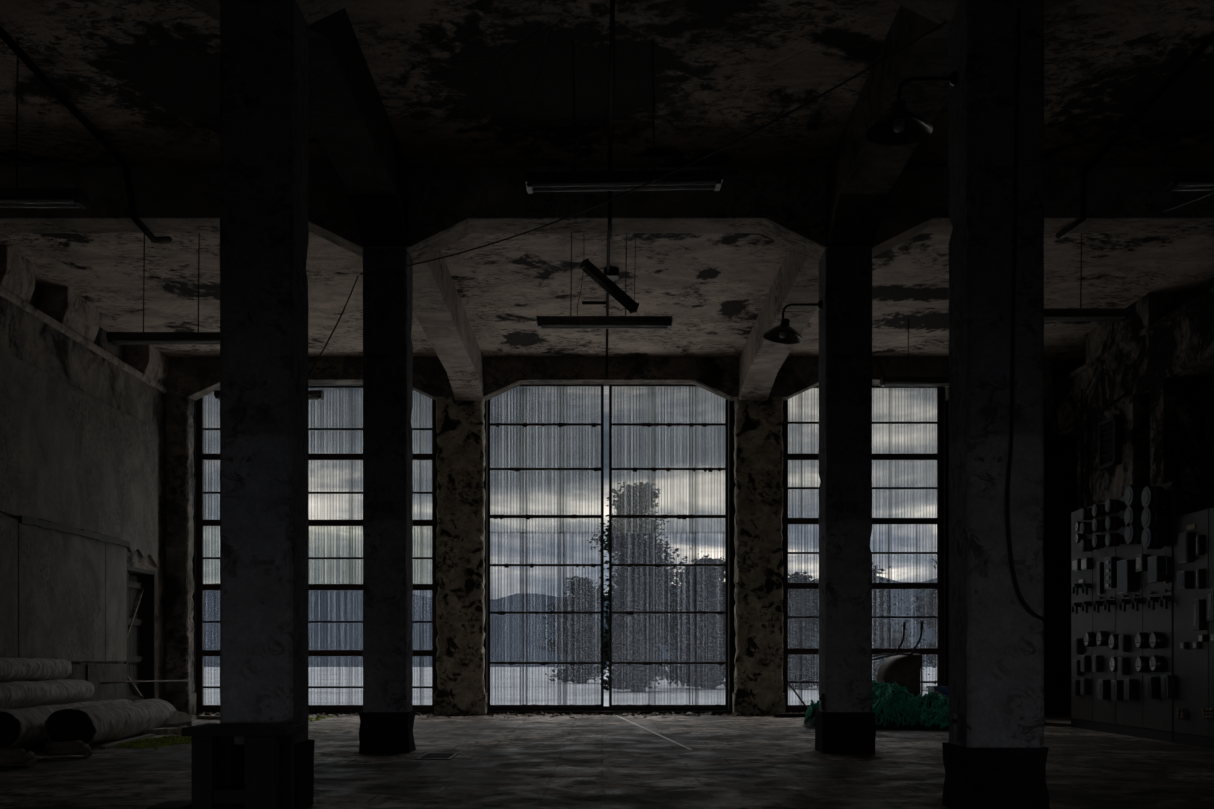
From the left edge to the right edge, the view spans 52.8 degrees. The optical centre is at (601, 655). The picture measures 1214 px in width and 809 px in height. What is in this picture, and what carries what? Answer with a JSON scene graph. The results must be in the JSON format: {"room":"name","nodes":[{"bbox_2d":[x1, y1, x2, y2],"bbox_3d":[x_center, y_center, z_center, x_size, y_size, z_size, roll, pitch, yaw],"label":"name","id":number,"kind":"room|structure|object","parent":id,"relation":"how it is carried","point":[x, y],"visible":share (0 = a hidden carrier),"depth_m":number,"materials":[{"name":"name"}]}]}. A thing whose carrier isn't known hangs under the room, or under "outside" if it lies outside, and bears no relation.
{"room":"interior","nodes":[
{"label":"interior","id":0,"kind":"room"},
{"bbox_2d":[0,284,166,699],"bbox_3d":[-7.700,-2.025,3.475,0.600,6.050,34.950,0,0,0],"label":"wall","id":1,"kind":"structure","parent":0,"point":[23,336],"depth_m":18.25,"materials":[{"name":"paint"}]},
{"bbox_2d":[0,245,34,302],"bbox_3d":[-7.500,-4.775,15.375,0.400,0.550,0.750,0,0,0],"label":"trim","id":2,"kind":"structure","parent":1,"relation":"attached to","point":[17,273],"depth_m":15.29,"materials":[{"name":"concrete"}]},
{"bbox_2d":[18,520,104,661],"bbox_3d":[-7.378,-0.820,16.760,0.045,1.800,2.680,0,0,0],"label":"board","id":3,"kind":"object","parent":1,"relation":"attached to","point":[61,575],"visible":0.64,"depth_m":16.60,"materials":[{"name":"grey wood"}]},
{"bbox_2d":[39,287,98,342],"bbox_3d":[-7.500,-4.775,17.225,0.400,0.550,1.050,0,0,0],"label":"trim","id":4,"kind":"structure","parent":1,"relation":"attached to","point":[64,305],"depth_m":16.85,"materials":[{"name":"concrete"}]},
{"bbox_2d":[18,664,125,708],"bbox_3d":[-7.383,0.560,13.960,0.035,0.880,9.920,0,0,0],"label":"board","id":5,"kind":"object","parent":1,"relation":"attached to","point":[96,674],"visible":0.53,"depth_m":18.06,"materials":[{"name":"grey wood"}]},
{"bbox_2d":[100,680,189,683],"bbox_3d":[-7.120,0.400,19.218,0.059,0.048,2.672,0,0,9],"label":"bar","id":6,"kind":"object","parent":5,"relation":"attached to","point":[142,680],"visible":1,"depth_m":19.07,"materials":[{"name":"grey metal"}]},
{"bbox_2d":[0,350,157,566],"bbox_3d":[-7.370,-2.606,13.850,0.060,2.268,12.700,0,0,0],"label":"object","id":7,"kind":"structure","parent":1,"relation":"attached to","point":[68,456],"depth_m":16.94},
{"bbox_2d":[19,515,129,546],"bbox_3d":[-7.330,-1.733,17.165,0.040,0.115,3.530,0,0,0],"label":"batten","id":8,"kind":"object","parent":7,"relation":"attached to","point":[41,523],"visible":1,"depth_m":16.81,"materials":[{"name":"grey wood"}]},
{"bbox_2d":[0,286,166,393],"bbox_3d":[-7.365,-4.470,3.300,0.070,0.100,34.600,0,0,0],"label":"trim","id":9,"kind":"structure","parent":1,"relation":"attached to","point":[4,293],"depth_m":17.07,"materials":[{"name":"concrete"}]},
{"bbox_2d":[105,542,126,660],"bbox_3d":[-7.380,-0.810,18.525,0.040,1.780,0.790,0,0,0],"label":"board","id":10,"kind":"object","parent":1,"relation":"attached to","point":[115,555],"visible":1,"depth_m":18.49,"materials":[{"name":"grey wood"}]},
{"bbox_2d":[125,566,155,700],"bbox_3d":[-7.530,-0.200,19.575,0.300,2.400,1.250,0,0,0],"label":"door","id":11,"kind":"structure","parent":1,"relation":"in","point":[140,663],"depth_m":20.09,"materials":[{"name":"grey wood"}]},
{"bbox_2d":[125,345,168,385],"bbox_3d":[-7.500,-4.775,20.150,0.400,0.550,0.900,0,0,0],"label":"trim","id":12,"kind":"structure","parent":1,"relation":"attached to","point":[150,361],"depth_m":19.76,"materials":[{"name":"concrete"}]},
{"bbox_2d":[162,397,196,714],"bbox_3d":[-7.180,-1.685,20.755,0.471,5.370,0.401,0,0,0],"label":"wall pillar","id":13,"kind":"structure","parent":0,"point":[179,422],"depth_m":20.61,"materials":[{"name":"paint"}]},
{"bbox_2d":[214,390,219,399],"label":"strip light","id":14,"kind":"object","parent":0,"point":[216,392],"depth_m":18.22,"materials":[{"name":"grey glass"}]},
{"bbox_2d":[434,397,486,714],"bbox_3d":[-2.400,-1.685,20.755,0.869,5.370,0.400,0,0,0],"label":"wall pillar","id":15,"kind":"structure","parent":0,"point":[460,459],"depth_m":20.60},
{"bbox_2d":[0,0,1213,360],"bbox_3d":[0.200,-5.175,3.500,16.400,0.250,35.600,0,0,0],"label":"ceiling","id":16,"kind":"structure","parent":0,"point":[459,83],"depth_m":11.53,"materials":[{"name":"paint"}]},
{"bbox_2d":[0,38,88,208],"bbox_3d":[-5.040,-4.367,10.000,1.600,1.366,0.220,0,0,0],"label":"strip light","id":17,"kind":"object","parent":16,"relation":"hanging from","point":[16,197],"visible":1,"depth_m":9.95,"materials":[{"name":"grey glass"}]},
{"bbox_2d":[0,25,171,242],"bbox_3d":[-4.790,-4.730,10.855,0.090,0.610,5.312,0,0,0],"label":"conduit","id":18,"kind":"object","parent":16,"relation":"attached to","point":[10,42],"visible":1,"depth_m":11.41,"materials":[{"name":"black metal"}]},
{"bbox_2d":[106,233,219,344],"bbox_3d":[-5.040,-4.377,14.500,1.600,1.346,0.220,0,0,0],"label":"strip light","id":19,"kind":"object","parent":16,"relation":"hanging from","point":[114,338],"visible":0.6,"depth_m":14.44,"materials":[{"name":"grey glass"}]},
{"bbox_2d":[308,390,324,399],"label":"strip light","id":20,"kind":"object","parent":16,"relation":"hanging from","point":[315,394],"depth_m":18.24,"materials":[{"name":"grey metal"}]},
{"bbox_2d":[308,8,407,245],"bbox_3d":[-2.235,-4.637,10.400,0.470,0.826,4.400,0,0,0],"label":"ceiling beam","id":21,"kind":"structure","parent":16,"relation":"attached to","point":[347,113],"depth_m":10.67,"materials":[{"name":"grey concrete"}]},
{"bbox_2d":[413,249,482,400],"bbox_3d":[-2.235,-4.637,16.830,0.470,0.826,7.540,0,0,0],"label":"ceiling beam","id":22,"kind":"structure","parent":16,"relation":"attached to","point":[438,308],"depth_m":16.95,"materials":[{"name":"concrete"}]},
{"bbox_2d":[582,301,605,304],"bbox_3d":[-0.110,-5.000,17.300,0.340,0.050,0.050,0,0,0],"label":"conduit","id":23,"kind":"object","parent":16,"relation":"attached to","point":[583,302],"visible":1,"depth_m":17.28,"materials":[{"name":"black metal"}]},
{"bbox_2d":[537,233,671,329],"bbox_3d":[0.030,-4.472,14.500,1.600,1.156,0.220,0,0,0],"label":"strip light","id":24,"kind":"object","parent":16,"relation":"hanging from","point":[543,322],"visible":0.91,"depth_m":14.44,"materials":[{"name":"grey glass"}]},
{"bbox_2d":[0,167,1213,261],"bbox_3d":[0.210,-4.630,12.830,15.780,0.840,0.460,0,0,0],"label":"ceiling beam","id":25,"kind":"structure","parent":16,"relation":"attached to","point":[786,205],"depth_m":12.60,"materials":[{"name":"concrete"}]},
{"bbox_2d":[164,357,1051,400],"bbox_3d":[0.100,-4.710,20.775,15.000,0.680,0.350,0,0,0],"label":"ceiling beam","id":26,"kind":"structure","parent":16,"relation":"attached to","point":[195,378],"depth_m":20.60,"materials":[{"name":"paint"}]},
{"bbox_2d":[577,233,638,325],"bbox_3d":[0.015,-4.443,14.212,0.817,1.215,0.345,0,0,-38],"label":"strip light","id":27,"kind":"object","parent":16,"relation":"hanging from","point":[586,266],"visible":0.97,"depth_m":14.09,"materials":[{"name":"black metal"}]},
{"bbox_2d":[606,169,611,376],"bbox_3d":[0.080,-4.753,16.568,0.040,0.575,8.044,0,0,0],"label":"conduit","id":28,"kind":"object","parent":16,"relation":"attached to","point":[609,192],"visible":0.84,"depth_m":15.11,"materials":[{"name":"black metal"}]},
{"bbox_2d":[604,268,618,279],"bbox_3d":[0.120,-5.000,16.000,0.200,0.100,0.200,0,0,0],"label":"junction box","id":29,"kind":"object","parent":16,"relation":"attached to","point":[613,274],"visible":0.74,"depth_m":15.90,"materials":[{"name":"metal"}]},
{"bbox_2d":[525,39,722,193],"bbox_3d":[0.168,-4.437,10.000,1.600,1.226,0.220,-1,0,-1],"label":"strip light","id":30,"kind":"object","parent":16,"relation":"hanging from","point":[574,181],"visible":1,"depth_m":9.95,"materials":[{"name":"grey metal"}]},
{"bbox_2d":[178,0,1073,27],"bbox_3d":[0.210,-4.630,7.975,15.780,0.840,0.450,0,0,0],"label":"ceiling beam","id":31,"kind":"structure","parent":16,"relation":"attached to","point":[938,11],"depth_m":8.09,"materials":[{"name":"concrete"}]},
{"bbox_2d":[739,248,818,400],"bbox_3d":[2.550,-4.637,16.830,0.480,0.826,7.540,0,0,0],"label":"ceiling beam","id":32,"kind":"structure","parent":16,"relation":"attached to","point":[796,280],"depth_m":16.86,"materials":[{"name":"concrete"}]},
{"bbox_2d":[826,5,950,245],"bbox_3d":[2.550,-4.637,10.400,0.480,0.826,4.400,0,0,0],"label":"ceiling beam","id":33,"kind":"structure","parent":16,"relation":"attached to","point":[861,173],"depth_m":10.84,"materials":[{"name":"grey concrete"}]},
{"bbox_2d":[880,319,948,386],"bbox_3d":[4.980,-4.547,18.300,1.600,1.006,0.220,0,0,0],"label":"strip light","id":34,"kind":"object","parent":16,"relation":"hanging from","point":[907,381],"visible":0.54,"depth_m":18.24,"materials":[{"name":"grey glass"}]},
{"bbox_2d":[1044,233,1130,321],"bbox_3d":[5.430,-4.517,14.500,1.600,1.066,0.220,0,0,0],"label":"strip light","id":35,"kind":"object","parent":16,"relation":"hanging from","point":[1050,314],"visible":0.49,"depth_m":14.44,"materials":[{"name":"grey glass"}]},
{"bbox_2d":[1055,30,1213,237],"bbox_3d":[4.900,-4.735,10.603,0.159,0.590,4.807,0,0,0],"label":"conduit","id":36,"kind":"object","parent":16,"relation":"attached to","point":[1203,46],"visible":1,"depth_m":11.38,"materials":[{"name":"black metal"}]},
{"bbox_2d":[1162,169,1213,191],"bbox_3d":[5.430,-4.437,10.000,1.600,1.226,0.220,0,0,0],"label":"strip light","id":37,"kind":"object","parent":16,"relation":"hanging from","point":[1174,180],"visible":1,"depth_m":9.95,"materials":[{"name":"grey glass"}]},
{"bbox_2d":[1163,191,1213,211],"bbox_3d":[5.975,-4.638,10.399,0.028,0.547,4.230,0,0,-6],"label":"cable","id":38,"kind":"object","parent":16,"relation":"hanging from","point":[1212,192],"visible":1,"depth_m":12.06,"materials":[{"name":"black metal"}]},
{"bbox_2d":[0,714,1213,808],"bbox_3d":[0.100,1.150,3.575,16.200,0.300,35.750,0,0,0],"label":"floor","id":39,"kind":"structure","parent":0,"point":[581,761],"depth_m":10.77,"materials":[{"name":"concrete"}]},
{"bbox_2d":[0,748,36,766],"bbox_3d":[-5.349,0.912,11.003,0.471,0.176,0.465,0,0,0],"label":"rope coil","id":40,"kind":"object","parent":39,"relation":"on","point":[9,756],"visible":1,"depth_m":10.86,"materials":[{"name":"brown fabric"}]},
{"bbox_2d":[0,699,132,749],"bbox_3d":[-6.388,0.773,14.650,0.546,0.447,4.525,0,0,-6],"label":"roll","id":41,"kind":"object","parent":39,"relation":"on","point":[24,727],"visible":0.42,"depth_m":12.74,"materials":[{"name":"white fabric"}]},
{"bbox_2d":[43,740,92,757],"bbox_3d":[-5.245,0.912,12.003,0.456,0.176,0.450,0,0,0],"label":"rope coil","id":42,"kind":"object","parent":39,"relation":"on","point":[78,747],"visible":1,"depth_m":11.83,"materials":[{"name":"brown fabric"}]},
{"bbox_2d":[44,698,176,743],"bbox_3d":[-5.884,0.773,14.900,0.591,0.457,4.036,0,0,-8],"label":"roll","id":43,"kind":"object","parent":39,"relation":"on","point":[96,723],"visible":0.96,"depth_m":13.61,"materials":[{"name":"grey fabric"}]},
{"bbox_2d":[99,734,153,748],"bbox_3d":[-5.390,0.965,13.900,0.070,0.060,1.602,0,0,-2],"label":"plank","id":44,"kind":"object","parent":39,"relation":"on","point":[109,745],"visible":0.99,"depth_m":13.78,"materials":[{"name":"brown wood"}]},
{"bbox_2d":[144,728,171,734],"bbox_3d":[-5.669,0.962,15.604,0.302,0.070,0.288,0,0,2],"label":"slab","id":45,"kind":"object","parent":39,"relation":"on","point":[156,731],"visible":0.94,"depth_m":15.50,"materials":[{"name":"stone"}]},
{"bbox_2d":[159,711,192,727],"bbox_3d":[-5.893,0.865,16.584,0.639,0.245,0.334,0,0,-12],"label":"slab","id":46,"kind":"object","parent":39,"relation":"on","point":[178,719],"visible":0.45,"depth_m":16.56,"materials":[{"name":"stone"}]},
{"bbox_2d":[172,725,187,734],"bbox_3d":[-5.346,0.943,15.606,0.211,0.113,0.211,0,0,20],"label":"rubble stone","id":47,"kind":"object","parent":39,"relation":"on","point":[178,731],"visible":0.47,"depth_m":15.54,"materials":[{"name":"grey stone"}]},
{"bbox_2d":[196,715,219,718],"bbox_3d":[-5.800,0.970,19.150,1.300,0.050,0.120,0,0,23],"label":"floor timber","id":48,"kind":"structure","parent":39,"relation":"on","point":[200,716],"depth_m":19.26,"materials":[{"name":"brown wood"}]},
{"bbox_2d":[107,715,333,749],"bbox_3d":[-4.766,0.974,16.656,1.717,0.047,7.373,0,0,0],"label":"moss","id":49,"kind":"object","parent":39,"relation":"on","point":[172,740],"visible":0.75,"depth_m":13.84,"materials":[{"name":"green plant"}]},
{"bbox_2d":[182,723,304,808],"bbox_3d":[-2.085,0.703,7.140,0.590,0.595,0.460,0,0,0],"label":"bench","id":50,"kind":"object","parent":39,"relation":"on","point":[268,747],"visible":1,"depth_m":6.93,"materials":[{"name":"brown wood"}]},
{"bbox_2d":[220,0,314,808],"bbox_3d":[-2.200,-1.605,7.976,0.542,5.210,0.517,0,0,0],"label":"concrete column","id":51,"kind":"structure","parent":39,"relation":"on","point":[264,44],"depth_m":7.75,"materials":[{"name":"paint"}]},
{"bbox_2d":[359,248,415,752],"bbox_3d":[-2.248,-1.605,12.829,0.523,5.210,0.529,0,0,0],"label":"concrete column","id":52,"kind":"structure","parent":39,"relation":"on","point":[387,717],"depth_m":12.60,"materials":[{"name":"paint"}]},
{"bbox_2d":[308,276,358,374],"bbox_3d":[-2.263,-2.932,10.500,0.014,2.045,4.439,0,0,-7],"label":"cable","id":53,"kind":"object","parent":52,"relation":"attached to","point":[319,356],"visible":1,"depth_m":10.06,"materials":[{"name":"black metal"}]},
{"bbox_2d":[415,753,458,759],"bbox_3d":[-1.630,0.994,12.100,0.340,0.012,0.700,0,0,0],"label":"floor drain","id":54,"kind":"object","parent":39,"relation":"on","point":[426,756],"visible":1,"depth_m":12.08,"materials":[{"name":"metal"}]},
{"bbox_2d":[195,711,803,717],"bbox_3d":[-0.572,0.966,20.156,12.524,0.060,1.472,0,0,0],"label":"leaf litter","id":55,"kind":"object","parent":39,"relation":"on","point":[435,714],"visible":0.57,"depth_m":20.45,"materials":[{"name":"brown plant"}]},
{"bbox_2d":[615,715,692,749],"bbox_3d":[0.585,0.998,16.850,0.035,0.008,7.734,0,0,-5],"label":"trim","id":56,"kind":"structure","parent":39,"relation":"on","point":[688,748],"depth_m":15.48,"materials":[{"name":"grey metal"}]},
{"bbox_2d":[775,671,782,712],"bbox_3d":[2.965,0.615,20.331,0.080,0.745,0.534,0,0,21],"label":"leaning stick","id":57,"kind":"object","parent":39,"relation":"on","point":[781,671],"visible":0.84,"depth_m":20.36,"materials":[{"name":"brown wood"}]},
{"bbox_2d":[774,713,805,717],"bbox_3d":[3.094,0.967,20.031,0.638,0.060,0.371,0,0,-17],"label":"slab","id":58,"kind":"object","parent":39,"relation":"on","point":[782,715],"visible":0.73,"depth_m":19.85,"materials":[{"name":"grey concrete"}]},
{"bbox_2d":[788,682,807,709],"bbox_3d":[3.295,0.715,20.290,0.032,0.552,0.675,0,0,-28],"label":"leaning stick","id":59,"kind":"object","parent":39,"relation":"on","point":[790,685],"visible":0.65,"depth_m":20.34,"materials":[{"name":"brown wood"}]},
{"bbox_2d":[800,700,818,728],"bbox_3d":[3.051,0.803,17.200,0.414,0.390,0.800,0,0,0],"label":"fishing net","id":60,"kind":"object","parent":39,"relation":"on","point":[809,721],"visible":0.5,"depth_m":17.05,"materials":[{"name":"green fabric"}]},
{"bbox_2d":[815,248,875,752],"bbox_3d":[2.547,-1.605,12.830,0.556,5.210,0.531,0,0,0],"label":"concrete column","id":61,"kind":"structure","parent":39,"relation":"on","point":[846,724],"depth_m":12.60,"materials":[{"name":"paint"}]},
{"bbox_2d":[763,300,821,343],"bbox_3d":[1.992,-3.516,12.800,0.617,0.430,0.430,0,0,0],"label":"gooseneck lamp","id":62,"kind":"object","parent":61,"relation":"attached to","point":[783,333],"visible":1,"depth_m":12.79,"materials":[{"name":"black metal"}]},
{"bbox_2d":[819,693,824,709],"bbox_3d":[2.281,0.475,12.720,0.055,0.170,0.100,0,0,0],"label":"iron bracket","id":63,"kind":"object","parent":61,"relation":"on","point":[822,696],"visible":1,"depth_m":12.67,"materials":[{"name":"metal"}]},
{"bbox_2d":[872,679,915,729],"bbox_3d":[3.953,0.663,17.300,1.246,0.670,1.500,0,0,0],"label":"fishing net","id":64,"kind":"object","parent":39,"relation":"on","point":[893,705],"visible":0.62,"depth_m":16.71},
{"bbox_2d":[872,621,922,696],"bbox_3d":[4.333,0.240,18.369,0.793,1.521,0.706,0,0,-14],"label":"wheelbarrow","id":65,"kind":"object","parent":39,"relation":"on","point":[905,669],"visible":0.47,"depth_m":18.14,"materials":[{"name":"paint"}]},
{"bbox_2d":[876,654,920,696],"bbox_3d":[4.408,0.405,18.387,0.520,0.870,0.660,0,0,-14],"label":"tray","id":66,"kind":"object","parent":65,"relation":"on","point":[902,669],"depth_m":18.15,"materials":[{"name":"paint"}]},
{"bbox_2d":[909,691,948,730],"bbox_3d":[4.617,0.740,17.000,1.006,0.517,1.300,0,0,0],"label":"fishing net","id":67,"kind":"object","parent":39,"relation":"on","point":[931,713],"visible":0.59,"depth_m":16.59,"materials":[{"name":"green fabric"}]},
{"bbox_2d":[927,686,948,697],"bbox_3d":[5.150,0.725,18.200,0.540,0.550,0.400,0,0,0],"label":"crate","id":68,"kind":"object","parent":39,"relation":"on","point":[942,689],"visible":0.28,"depth_m":18.02,"materials":[{"name":"plastic"}]},
{"bbox_2d":[942,0,1048,808],"bbox_3d":[2.561,-1.605,7.974,0.561,5.210,0.517,0,0,0],"label":"concrete column","id":69,"kind":"structure","parent":39,"relation":"on","point":[996,645],"depth_m":7.75,"materials":[{"name":"paint"}]},
{"bbox_2d":[360,21,946,274],"bbox_3d":[-0.117,-3.948,10.275,6.570,0.417,0.014,0,0,44],"label":"cable","id":70,"kind":"object","parent":69,"relation":"attached to","point":[945,22],"visible":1,"depth_m":9.46,"materials":[{"name":"black metal"}]},
{"bbox_2d":[866,70,957,145],"bbox_3d":[2.022,-3.630,8.000,0.586,0.400,0.430,0,0,0],"label":"gooseneck lamp","id":71,"kind":"object","parent":69,"relation":"attached to","point":[900,126],"visible":1,"depth_m":8.02,"materials":[{"name":"black metal"}]},
{"bbox_2d":[1006,9,1046,621],"bbox_3d":[2.682,-2.150,7.713,0.273,3.863,0.054,0,0,-5],"label":"hanging cable","id":72,"kind":"object","parent":69,"relation":"hanging from","point":[1023,601],"visible":1,"depth_m":7.71,"materials":[{"name":"black metal"}]},
{"bbox_2d":[1071,480,1213,741],"bbox_3d":[6.982,-0.538,15.629,1.244,3.076,3.141,0,0,0],"label":"switchboard","id":73,"kind":"object","parent":39,"relation":"on","point":[1123,679],"visible":1,"depth_m":15.30,"materials":[{"name":"metal"}]},
{"bbox_2d":[1173,507,1213,748],"bbox_3d":[7.060,-0.310,12.860,1.088,2.620,2.520,0,0,0],"label":"switchboard","id":74,"kind":"object","parent":39,"relation":"on","point":[1193,531],"visible":1,"depth_m":13.59,"materials":[{"name":"metal"}]},
{"bbox_3d":[-6.903,0.794,13.951,0.791,0.372,4.733,0,0,0],"label":"roll","id":75,"kind":"object","parent":39,"relation":"on","visible":0},
{"bbox_2d":[0,679,93,708],"bbox_3d":[-6.915,0.453,14.149,0.459,0.372,4.713,0,0,-3],"label":"roll","id":76,"kind":"object","parent":75,"relation":"on","point":[13,694],"visible":0.94,"depth_m":14.85,"materials":[{"name":"grey fabric"}]},
{"bbox_2d":[0,658,71,681],"bbox_3d":[-6.972,0.151,14.000,0.389,0.320,4.008,0,0,-4],"label":"roll","id":77,"kind":"object","parent":76,"relation":"on","point":[11,669],"visible":0.98,"depth_m":14.79,"materials":[{"name":"grey fabric"}]},
{"bbox_2d":[192,361,1076,713],"bbox_3d":[0.350,-2.025,21.125,16.100,6.050,0.350,0,0,0],"label":"wall","id":78,"kind":"structure","parent":0,"point":[1060,453],"depth_m":20.95,"materials":[{"name":"grey concrete"}]},
{"bbox_2d":[197,385,435,710],"bbox_3d":[-4.910,-1.883,21.141,4.140,5.675,0.142,0,0,0],"label":"window","id":79,"kind":"structure","parent":78,"relation":"in","point":[201,456],"depth_m":21.15,"materials":[{"name":"black metal"}]},
{"bbox_2d":[196,706,805,713],"bbox_3d":[-0.550,0.938,21.200,12.860,0.125,0.400,0,0,0],"label":"trim","id":80,"kind":"structure","parent":78,"relation":"attached to","point":[606,709],"depth_m":21.00,"materials":[{"name":"grey concrete"}]},
{"bbox_2d":[487,384,603,709],"bbox_3d":[-0.975,-1.908,21.151,2.010,5.664,0.121,0,0,0],"label":"window","id":81,"kind":"structure","parent":78,"relation":"in","point":[542,424],"depth_m":21.16,"materials":[{"name":"ribbed glass"},{"name":"dark steel"}]},
{"bbox_2d":[609,384,727,709],"bbox_3d":[1.150,-1.906,21.151,2.060,5.667,0.122,0,0,0],"label":"curtain","id":82,"kind":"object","parent":78,"relation":"in","point":[626,424],"depth_m":21.16,"materials":[{"name":"fabric"}]},
{"bbox_2d":[784,384,942,710],"bbox_3d":[4.500,-1.883,21.141,2.760,5.675,0.142,0,0,0],"label":"window","id":83,"kind":"structure","parent":78,"relation":"in","point":[788,456],"depth_m":21.15,"materials":[{"name":"black metal"}]},
{"bbox_2d":[732,397,785,714],"bbox_3d":[2.659,-1.685,20.756,0.870,5.370,0.399,0,0,0],"label":"wall pillar","id":84,"kind":"structure","parent":0,"point":[758,439],"depth_m":20.60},
{"bbox_2d":[1045,277,1213,514],"bbox_3d":[8.000,-2.025,3.475,0.800,6.050,34.950,0,0,0],"label":"wall","id":85,"kind":"structure","parent":0,"point":[1168,423],"depth_m":17.00,"materials":[{"name":"paint"}]},
{"bbox_2d":[1059,398,1131,436],"bbox_3d":[7.575,-3.660,18.850,0.050,0.080,2.700,0,0,0],"label":"trim","id":86,"kind":"structure","parent":85,"relation":"attached to","point":[1128,401],"depth_m":18.55,"materials":[{"name":"paint"}]},
{"bbox_2d":[1098,415,1121,469],"bbox_3d":[7.550,-3.168,18.175,0.100,0.720,0.600,0,0,0],"label":"air vent","id":87,"kind":"object","parent":85,"relation":"in","point":[1109,429],"visible":1,"depth_m":18.12,"materials":[{"name":"metal"}]},
{"bbox_2d":[1048,287,1213,390],"bbox_3d":[7.565,-4.520,3.475,0.070,0.080,34.950,0,0,0],"label":"trim","id":88,"kind":"structure","parent":85,"relation":"attached to","point":[1210,292],"depth_m":17.19,"materials":[{"name":"paint"}]},
{"label":"outside","id":89,"kind":"structure","parent":0,"visible":0},
{"bbox_2d":[204,667,936,705],"bbox_3d":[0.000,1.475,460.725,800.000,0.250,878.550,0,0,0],"label":"ground","id":90,"kind":"structure","parent":89,"point":[650,693],"depth_m":46.53,"materials":[{"name":"grey concrete"}]},
{"bbox_2d":[204,576,936,666],"bbox_3d":[0.000,-5.762,225.000,440.000,14.324,150.000,0,0,0],"label":"hills","id":91,"kind":"structure","parent":90,"relation":"on","point":[518,597],"depth_m":153.98,"materials":[{"name":"grey"}]},
{"bbox_2d":[530,576,613,683],"bbox_3d":[-0.856,-1.308,60.097,4.164,5.343,3.801,0,0,30],"label":"broadleaf tree","id":92,"kind":"object","parent":90,"relation":"on","point":[592,604],"visible":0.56,"depth_m":59.55,"materials":[{"name":"green plant"}]},
{"bbox_2d":[570,479,713,691],"bbox_3d":[1.653,-2.671,45.799,5.044,8.060,4.292,0,0,24],"label":"broadleaf tree","id":93,"kind":"object","parent":90,"relation":"on","point":[628,635],"visible":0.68,"depth_m":45.31,"materials":[{"name":"green plant"}]},
{"bbox_2d":[657,551,791,688],"bbox_3d":[4.425,-1.486,50.141,5.357,5.698,5.864,0,0,-22],"label":"broadleaf tree","id":94,"kind":"object","parent":90,"relation":"on","point":[704,571],"visible":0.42,"depth_m":49.14,"materials":[{"name":"green plant"}]},
{"bbox_2d":[788,572,818,688],"bbox_3d":[7.934,-1.051,49.880,5.223,4.832,4.345,0,0,-28],"label":"broadleaf tree","id":95,"kind":"object","parent":90,"relation":"on","point":[806,593],"visible":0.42,"depth_m":49.13,"materials":[{"name":"green plant"}]},
{"bbox_2d":[808,562,931,679],"bbox_3d":[11.855,-1.371,53.062,6.116,5.470,4.953,0,0,-23],"label":"broadleaf tree","id":96,"kind":"object","parent":90,"relation":"on","point":[882,632],"visible":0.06,"depth_m":52.16,"materials":[{"name":"green plant"}]},
{"bbox_2d":[893,554,936,683],"bbox_3d":[15.044,-1.837,49.097,6.552,6.397,5.073,0,0,14],"label":"broadleaf tree","id":97,"kind":"object","parent":90,"relation":"on","point":[920,606],"visible":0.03,"depth_m":48.65,"materials":[{"name":"green plant"}]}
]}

